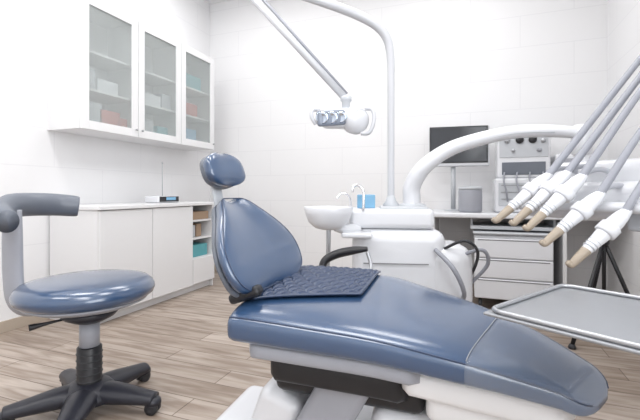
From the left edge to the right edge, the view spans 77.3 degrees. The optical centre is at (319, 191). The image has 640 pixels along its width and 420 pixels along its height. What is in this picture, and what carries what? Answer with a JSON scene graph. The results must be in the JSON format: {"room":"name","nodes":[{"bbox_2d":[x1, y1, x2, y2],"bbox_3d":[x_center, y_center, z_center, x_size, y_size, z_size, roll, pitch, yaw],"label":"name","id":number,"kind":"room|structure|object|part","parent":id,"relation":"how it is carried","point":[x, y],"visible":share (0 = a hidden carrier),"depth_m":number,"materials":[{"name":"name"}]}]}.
{"room":"dental clinic","nodes":[
{"label":"dental clinic","id":0,"kind":"room"},
{"bbox_2d":[0,0,209,321],"bbox_3d":[-2.492,-0.700,2.379,0.100,3.400,5.900,0,0,21],"label":"wall","id":1,"kind":"structure","parent":0,"point":[34,158],"depth_m":3.18,"materials":[{"name":"white paint"}]},
{"bbox_2d":[0,316,48,333],"bbox_3d":[-2.808,0.960,1.376,0.014,0.080,3.800,0,0,21],"label":"baseboard","id":2,"kind":"structure","parent":1,"relation":"attached to","point":[14,323],"depth_m":2.94,"materials":[{"name":"beige wood"}]},
{"bbox_2d":[47,0,214,150],"bbox_3d":[-1.669,-1.002,3.864,0.395,1.035,1.680,0,0,21],"label":"upper cabinet","id":3,"kind":"object","parent":1,"relation":"attached to","point":[112,75],"visible":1,"depth_m":3.56,"materials":[{"name":"white paint"}]},
{"bbox_3d":[-1.714,-1.486,3.283,0.020,0.068,0.418,0,0,21],"label":"door rail","id":4,"kind":"part","parent":3,"relation":"part of","materials":[{"name":"white paint"}]},
{"bbox_3d":[-1.714,-0.519,3.283,0.020,0.068,0.418,0,0,21],"label":"door rail","id":5,"kind":"part","parent":3,"relation":"part of","materials":[{"name":"white paint"}]},
{"bbox_2d":[89,50,208,97],"bbox_3d":[-1.699,-1.110,3.875,0.307,0.020,1.640,0,0,21],"label":"shelf","id":6,"kind":"object","parent":3,"relation":"attached to","point":[99,62],"depth_m":3.64,"materials":[{"name":"white paint"}]},
{"bbox_2d":[89,88,208,123],"bbox_3d":[-1.699,-0.810,3.875,0.307,0.020,1.640,0,0,21],"label":"shelf","id":7,"kind":"object","parent":3,"relation":"attached to","point":[107,98],"depth_m":3.70,"materials":[{"name":"white paint"}]},
{"bbox_3d":[-1.516,-0.519,3.807,0.020,0.068,0.418,0,0,21],"label":"door rail","id":8,"kind":"part","parent":3,"relation":"part of","materials":[{"name":"white paint"}]},
{"bbox_3d":[-1.516,-1.486,3.807,0.020,0.068,0.418,0,0,21],"label":"door rail","id":9,"kind":"part","parent":3,"relation":"part of","materials":[{"name":"white paint"}]},
{"bbox_3d":[-1.319,-1.486,4.331,0.020,0.068,0.418,0,0,21],"label":"door rail","id":10,"kind":"part","parent":3,"relation":"part of","materials":[{"name":"white paint"}]},
{"bbox_3d":[-1.319,-0.519,4.331,0.020,0.068,0.418,0,0,21],"label":"door rail","id":11,"kind":"part","parent":3,"relation":"part of","materials":[{"name":"white paint"}]},
{"bbox_2d":[204,0,230,4],"bbox_3d":[-0.442,-2.450,1.609,4.480,0.100,6.100,0,0,21],"label":"ceiling","id":12,"kind":"structure","parent":0,"point":[210,2],"depth_m":5.04,"materials":[{"name":"paint"}]},
{"bbox_2d":[0,271,639,419],"bbox_3d":[-0.442,1.050,1.609,4.480,0.100,6.100,0,0,21],"label":"floor","id":13,"kind":"structure","parent":0,"point":[197,372],"depth_m":2.36,"materials":[{"name":"laminate"}]},
{"bbox_2d":[0,193,161,419],"bbox_3d":[-1.084,0.502,1.867,0.730,0.996,0.649,0,0,21],"label":"stool","id":14,"kind":"object","parent":13,"relation":"on","point":[85,299],"visible":1,"depth_m":1.77,"materials":[{"name":"blue leather"}]},
{"bbox_3d":[-1.269,0.323,1.806,0.342,0.486,0.070,0,0,-3],"label":"backrest post","id":15,"kind":"part","parent":14,"relation":"part of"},
{"bbox_3d":[-1.210,0.915,1.753,0.289,0.093,0.136,0,0,-30],"label":"star leg","id":16,"kind":"part","parent":14,"relation":"part of","materials":[{"name":"plastic"}]},
{"bbox_3d":[-1.143,0.571,1.762,0.229,0.034,0.028,0,0,-40],"label":"height lever","id":17,"kind":"part","parent":14,"relation":"part of","materials":[{"name":"black plastic"}]},
{"bbox_3d":[-1.189,0.915,1.955,0.289,0.093,0.136,0,0,42],"label":"star leg","id":18,"kind":"part","parent":14,"relation":"part of","materials":[{"name":"plastic"}]},
{"bbox_3d":[-1.025,0.915,1.671,0.136,0.093,0.289,0,0,-12],"label":"star leg","id":19,"kind":"part","parent":14,"relation":"part of","materials":[{"name":"plastic"}]},
{"bbox_2d":[9,269,154,314],"bbox_3d":[-1.080,0.446,1.860,0.580,0.098,0.580,0,0,21],"label":"seat cushion","id":20,"kind":"object","parent":14,"relation":"on","point":[89,292],"depth_m":1.68,"materials":[{"name":"blue leather"}]},
{"bbox_3d":[-0.997,0.915,2.000,0.137,0.093,0.292,0,0,21],"label":"star leg","id":21,"kind":"part","parent":14,"relation":"part of","materials":[{"name":"plastic"}]},
{"bbox_3d":[-0.888,0.915,1.823,0.289,0.093,0.136,0,0,6],"label":"star leg","id":22,"kind":"part","parent":14,"relation":"part of","materials":[{"name":"plastic"}]},
{"bbox_2d":[50,201,213,323],"bbox_3d":[-1.630,0.552,3.719,0.569,0.895,1.445,0,0,21],"label":"base cabinet","id":23,"kind":"object","parent":13,"relation":"on","point":[171,243],"visible":0.8,"depth_m":3.37,"materials":[{"name":"white paint"}]},
{"bbox_3d":[-1.547,0.533,3.213,0.020,0.784,0.523,0,0,21],"label":"door","id":24,"kind":"part","parent":23,"relation":"part of","materials":[{"name":"white paint"}]},
{"bbox_2d":[79,201,213,209],"bbox_3d":[-1.630,0.120,3.719,0.569,0.030,1.445,0,0,21],"label":"countertop","id":25,"kind":"structure","parent":23,"relation":"on","point":[108,206],"depth_m":3.36,"materials":[{"name":"white paint"}]},
{"bbox_2d":[145,162,178,202],"bbox_3d":[-1.539,-0.097,3.912,0.176,0.399,0.290,0,0,21],"label":"radio","id":26,"kind":"object","parent":25,"relation":"on","point":[148,199],"visible":1,"depth_m":3.81,"materials":[{"name":"white plastic"}]},
{"bbox_3d":[-1.360,0.533,3.712,0.020,0.784,0.531,0,0,21],"label":"door","id":27,"kind":"part","parent":23,"relation":"part of","materials":[{"name":"white paint"}]},
{"bbox_2d":[193,211,207,219],"bbox_3d":[-1.451,0.241,4.210,0.459,0.082,0.280,0,0,21],"label":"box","id":28,"kind":"object","parent":23,"relation":"on","point":[197,215],"depth_m":4.13,"materials":[{"name":"brown cardboard"}]},
{"bbox_2d":[193,218,210,221],"bbox_3d":[-1.452,0.291,4.215,0.494,0.018,0.330,0,0,21],"label":"open shelf","id":29,"kind":"object","parent":23,"relation":"attached to","point":[194,219],"depth_m":4.16,"materials":[{"name":"white paint"}]},
{"bbox_2d":[193,235,210,239],"bbox_3d":[-1.452,0.471,4.215,0.494,0.018,0.330,0,0,21],"label":"open shelf","id":30,"kind":"object","parent":23,"relation":"attached to","point":[195,237],"depth_m":4.16,"materials":[{"name":"white paint"}]},
{"bbox_3d":[-1.203,0.795,4.130,0.019,0.250,0.350,0,0,21],"label":"drawer","id":31,"kind":"part","parent":23,"relation":"part of","materials":[{"name":"white paint"}]},
{"bbox_2d":[304,184,364,266],"bbox_3d":[0.068,0.478,2.123,0.300,1.045,0.282,0,0,21],"label":"sink","id":32,"kind":"object","parent":13,"relation":"on","point":[328,218],"visible":0.84,"depth_m":2.05,"materials":[{"name":"white ceramic"}]},
{"bbox_2d":[304,206,360,232],"bbox_3d":[0.058,0.154,2.127,0.280,0.154,0.282,0,0,21],"label":"bowl","id":33,"kind":"object","parent":32,"relation":"on","point":[328,218],"depth_m":2.03,"materials":[{"name":"white ceramic"}]},
{"bbox_3d":[0.128,0.101,2.146,0.092,0.199,0.021,0,0,-22],"label":"rinse spout","id":34,"kind":"part","parent":32,"relation":"part of","materials":[{"name":"white ceramic"}]},
{"bbox_2d":[200,152,608,419],"bbox_3d":[0.217,0.425,1.440,1.322,1.143,0.835,0,0,21],"label":"dental chair","id":35,"kind":"object","parent":13,"relation":"on","point":[340,343],"visible":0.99,"depth_m":1.20,"materials":[{"name":"blue leather"}]},
{"bbox_3d":[-0.359,0.048,1.498,0.107,0.232,0.070,0,0,21],"label":"headrest stem","id":36,"kind":"part","parent":35,"relation":"part of","materials":[{"name":"silver metal"}]},
{"bbox_3d":[-0.258,0.185,1.450,0.247,0.325,0.503,0,0,21],"label":"backrest","id":37,"kind":"part","parent":35,"relation":"part of","materials":[{"name":"blue leather"}]},
{"bbox_3d":[0.050,0.720,1.360,0.293,0.371,0.202,0,0,21],"label":"scissor arm","id":38,"kind":"part","parent":35,"relation":"part of"},
{"bbox_3d":[0.142,0.482,1.402,0.619,0.130,0.632,0,0,21],"label":"seat under shell","id":39,"kind":"part","parent":35,"relation":"part of","materials":[{"name":"white plastic"}]},
{"bbox_3d":[0.108,0.342,1.884,0.227,0.177,0.120,0,0,-11],"label":"armrest","id":40,"kind":"part","parent":35,"relation":"part of","materials":[{"name":"black plastic"}]},
{"bbox_3d":[0.228,0.342,1.821,0.032,0.130,0.095,0,0,0],"label":"armrest rod","id":41,"kind":"part","parent":35,"relation":"part of","materials":[{"name":"metal"}]},
{"bbox_3d":[0.307,0.446,1.335,1.080,0.246,0.701,0,0,21],"label":"seat and legrest","id":42,"kind":"part","parent":35,"relation":"part of","materials":[{"name":"blue leather"}]},
{"bbox_2d":[341,55,639,302],"bbox_3d":[0.826,0.126,1.952,0.847,1.749,1.595,0,0,-45],"label":"dental delivery unit","id":43,"kind":"object","parent":13,"relation":"on","point":[402,241],"visible":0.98,"depth_m":1.75,"materials":[{"name":"white plastic"}]},
{"bbox_2d":[250,0,398,205],"bbox_3d":[0.014,-0.520,2.178,0.743,1.240,0.596,0,0,21],"label":"light","id":44,"kind":"object","parent":43,"relation":"attached to","point":[354,120],"depth_m":2.02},
{"bbox_2d":[357,195,374,207],"bbox_3d":[0.262,0.052,2.270,0.102,0.075,0.080,0,0,7],"label":"glove box","id":45,"kind":"object","parent":43,"relation":"on","point":[369,199],"visible":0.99,"depth_m":2.23,"materials":[{"name":"cardboard"}]},
{"bbox_3d":[0.884,-0.124,2.134,0.882,0.454,0.144,0,0,21],"label":"balance arm","id":46,"kind":"part","parent":43,"relation":"part of","materials":[{"name":"white plastic"}]},
{"bbox_2d":[521,182,539,196],"bbox_3d":[0.855,-0.006,1.620,0.069,0.072,0.068,0,0,0],"label":"socket","id":47,"kind":"object","parent":43,"relation":"attached to","point":[530,189],"depth_m":1.60,"materials":[{"name":"white plastic"}]},
{"bbox_2d":[539,181,557,195],"bbox_3d":[0.896,-0.009,1.560,0.070,0.072,0.068,0,0,0],"label":"socket","id":48,"kind":"object","parent":43,"relation":"attached to","point":[546,188],"depth_m":1.54,"materials":[{"name":"white plastic"}]},
{"bbox_2d":[483,284,639,354],"bbox_3d":[0.922,0.216,1.096,0.995,0.234,0.440,0,0,-38],"label":"tray","id":49,"kind":"object","parent":43,"relation":"attached to","point":[611,319],"visible":1,"depth_m":0.94,"materials":[{"name":"metal"}]},
{"bbox_2d":[553,184,575,202],"bbox_3d":[0.916,0.006,1.500,0.070,0.071,0.068,0,0,0],"label":"socket","id":50,"kind":"object","parent":43,"relation":"attached to","point":[562,193],"depth_m":1.48,"materials":[{"name":"white plastic"}]},
{"bbox_2d":[570,201,593,220],"bbox_3d":[0.928,0.067,1.420,0.069,0.072,0.068,0,0,0],"label":"socket","id":51,"kind":"object","parent":43,"relation":"attached to","point":[580,210],"depth_m":1.40,"materials":[{"name":"white plastic"}]},
{"bbox_3d":[1.218,-0.373,1.668,0.637,0.755,0.360,0,0,21],"label":"whip arm","id":52,"kind":"part","parent":43,"relation":"part of"},
{"bbox_3d":[1.235,-0.333,1.593,0.656,0.675,0.118,0,0,-14],"label":"whip arm","id":53,"kind":"part","parent":43,"relation":"part of"},
{"bbox_2d":[595,219,620,239],"bbox_3d":[0.971,0.128,1.350,0.070,0.071,0.068,0,0,0],"label":"socket","id":54,"kind":"object","parent":43,"relation":"attached to","point":[606,229],"depth_m":1.33,"materials":[{"name":"white plastic"}]},
{"bbox_3d":[1.226,-0.293,1.536,0.594,0.595,0.109,0,0,-15],"label":"whip arm","id":55,"kind":"part","parent":43,"relation":"part of"},
{"bbox_3d":[1.218,-0.200,1.468,0.551,0.522,0.130,0,0,-21],"label":"whip arm","id":56,"kind":"part","parent":43,"relation":"part of"},
{"bbox_3d":[1.204,-0.072,1.412,0.459,0.384,0.099,0,0,-25],"label":"whip arm","id":57,"kind":"part","parent":43,"relation":"part of"},
{"bbox_3d":[1.165,0.090,1.355,0.050,0.100,0.200,0,0,-30],"label":"control panel","id":58,"kind":"part","parent":43,"relation":"part of","materials":[{"name":"white plastic"}]},
{"bbox_2d":[473,229,553,305],"bbox_3d":[1.683,0.667,3.539,0.620,0.665,0.510,0,0,21],"label":"base cabinet","id":59,"kind":"object","parent":13,"relation":"on","point":[519,266],"visible":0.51,"depth_m":3.31,"materials":[{"name":"white plastic"}]},
{"bbox_3d":[1.599,0.472,3.317,0.590,0.165,0.025,0,0,21],"label":"drawer","id":60,"kind":"part","parent":59,"relation":"part of","materials":[{"name":"white plastic"}]},
{"bbox_3d":[1.599,0.642,3.317,0.590,0.165,0.025,0,0,21],"label":"drawer","id":61,"kind":"part","parent":59,"relation":"part of","materials":[{"name":"white plastic"}]},
{"bbox_3d":[1.599,0.815,3.317,0.590,0.170,0.025,0,0,21],"label":"drawer","id":62,"kind":"part","parent":59,"relation":"part of","materials":[{"name":"white plastic"}]},
{"bbox_2d":[433,209,600,284],"bbox_3d":[1.774,0.590,3.584,1.519,0.820,0.639,0,0,21],"label":"desk","id":63,"kind":"object","parent":13,"relation":"on","point":[560,244],"depth_m":3.40,"materials":[{"name":"white plastic"}]},
{"bbox_3d":[1.113,0.613,3.855,0.030,0.775,0.560,0,0,21],"label":"panel","id":64,"kind":"part","parent":63,"relation":"part of","materials":[{"name":"white paint"}]},
{"bbox_2d":[429,125,488,210],"bbox_3d":[1.322,-0.220,3.813,0.538,0.800,0.170,0,0,21],"label":"computer monitor","id":65,"kind":"object","parent":63,"relation":"on","point":[438,136],"visible":0.75,"depth_m":3.77,"materials":[{"name":"black plastic"}]},
{"bbox_3d":[1.276,-0.083,3.830,0.044,0.496,0.054,0,0,21],"label":"stand post","id":66,"kind":"part","parent":65,"relation":"part of","materials":[{"name":"grey metal"}]},
{"bbox_2d":[458,186,481,212],"bbox_3d":[1.340,0.065,3.570,0.200,0.230,0.200,0,0,21],"label":"canister","id":67,"kind":"object","parent":63,"relation":"on","point":[469,197],"visible":0.99,"depth_m":3.49,"materials":[{"name":"grey plastic"}]},
{"bbox_3d":[1.340,-0.035,3.570,0.200,0.030,0.200,0,0,21],"label":"lid","id":68,"kind":"part","parent":67,"relation":"part of","materials":[{"name":"grey plastic"}]},
{"bbox_2d":[470,221,554,230],"bbox_3d":[1.702,0.305,3.591,0.660,0.030,0.520,0,0,21],"label":"tray","id":69,"kind":"object","parent":63,"relation":"on","point":[546,226],"depth_m":3.42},
{"bbox_2d":[433,209,600,220],"bbox_3d":[1.774,0.203,3.584,1.519,0.045,0.639,0,0,21],"label":"countertop","id":70,"kind":"structure","parent":63,"relation":"on","point":[487,214],"depth_m":3.44,"materials":[{"name":"white plastic"}]},
{"bbox_2d":[493,137,591,212],"bbox_3d":[1.955,-0.190,3.524,0.780,0.740,0.427,0,0,21],"label":"machine","id":71,"kind":"object","parent":63,"relation":"on","point":[518,161],"visible":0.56,"depth_m":3.46,"materials":[{"name":"white plastic"}]},
{"bbox_3d":[1.746,0.020,3.422,0.400,0.200,0.010,0,0,21],"label":"slot panel","id":72,"kind":"part","parent":71,"relation":"part of","materials":[{"name":"white plastic"}]},
{"bbox_3d":[1.726,-0.450,3.456,0.064,0.064,0.022,0,0,21],"label":"knob","id":73,"kind":"part","parent":71,"relation":"part of","materials":[{"name":"black plastic"}]},
{"bbox_3d":[1.760,-0.400,3.460,0.380,0.200,0.009,0,0,21],"label":"panel","id":74,"kind":"part","parent":71,"relation":"part of","materials":[{"name":"white plastic"}]},
{"bbox_3d":[1.820,-0.450,3.420,0.064,0.064,0.022,0,0,21],"label":"knob","id":75,"kind":"part","parent":71,"relation":"part of","materials":[{"name":"black plastic"}]},
{"bbox_3d":[2.077,0.613,3.493,0.030,0.775,0.560,0,0,21],"label":"panel","id":76,"kind":"part","parent":63,"relation":"part of","materials":[{"name":"white paint"}]},
{"bbox_2d":[568,240,629,349],"bbox_3d":[1.893,0.590,2.589,0.420,0.820,0.488,0,0,42],"label":"tripod stand","id":77,"kind":"object","parent":13,"relation":"on","point":[601,256],"visible":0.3,"depth_m":2.60,"materials":[{"name":"black plastic"}]},
{"bbox_3d":[1.734,0.650,2.586,0.236,0.670,0.176,0,0,21],"label":"leg","id":78,"kind":"part","parent":77,"relation":"part of","materials":[{"name":"black plastic"}]},
{"bbox_3d":[1.883,0.650,2.748,0.025,0.669,0.284,0,0,10],"label":"leg","id":79,"kind":"part","parent":77,"relation":"part of","materials":[{"name":"black plastic"}]},
{"bbox_3d":[1.860,0.440,2.620,0.024,0.520,0.023,0,0,21],"label":"post","id":80,"kind":"part","parent":77,"relation":"part of","materials":[{"name":"black plastic"}]},
{"bbox_3d":[1.986,0.650,2.586,0.284,0.669,0.025,0,0,15],"label":"leg","id":81,"kind":"part","parent":77,"relation":"part of","materials":[{"name":"black plastic"}]},
{"bbox_2d":[210,0,606,289],"bbox_3d":[0.613,-0.700,4.417,4.480,3.400,0.100,0,0,21],"label":"wall","id":82,"kind":"structure","parent":0,"point":[493,63],"depth_m":4.31,"materials":[{"name":"white paint"}]},
{"bbox_2d":[607,0,639,295],"bbox_3d":[1.608,-0.700,0.838,0.100,3.400,5.900,0,0,21],"label":"wall","id":83,"kind":"structure","parent":0,"point":[623,16],"depth_m":3.24,"materials":[{"name":"white paint"}]}
]}

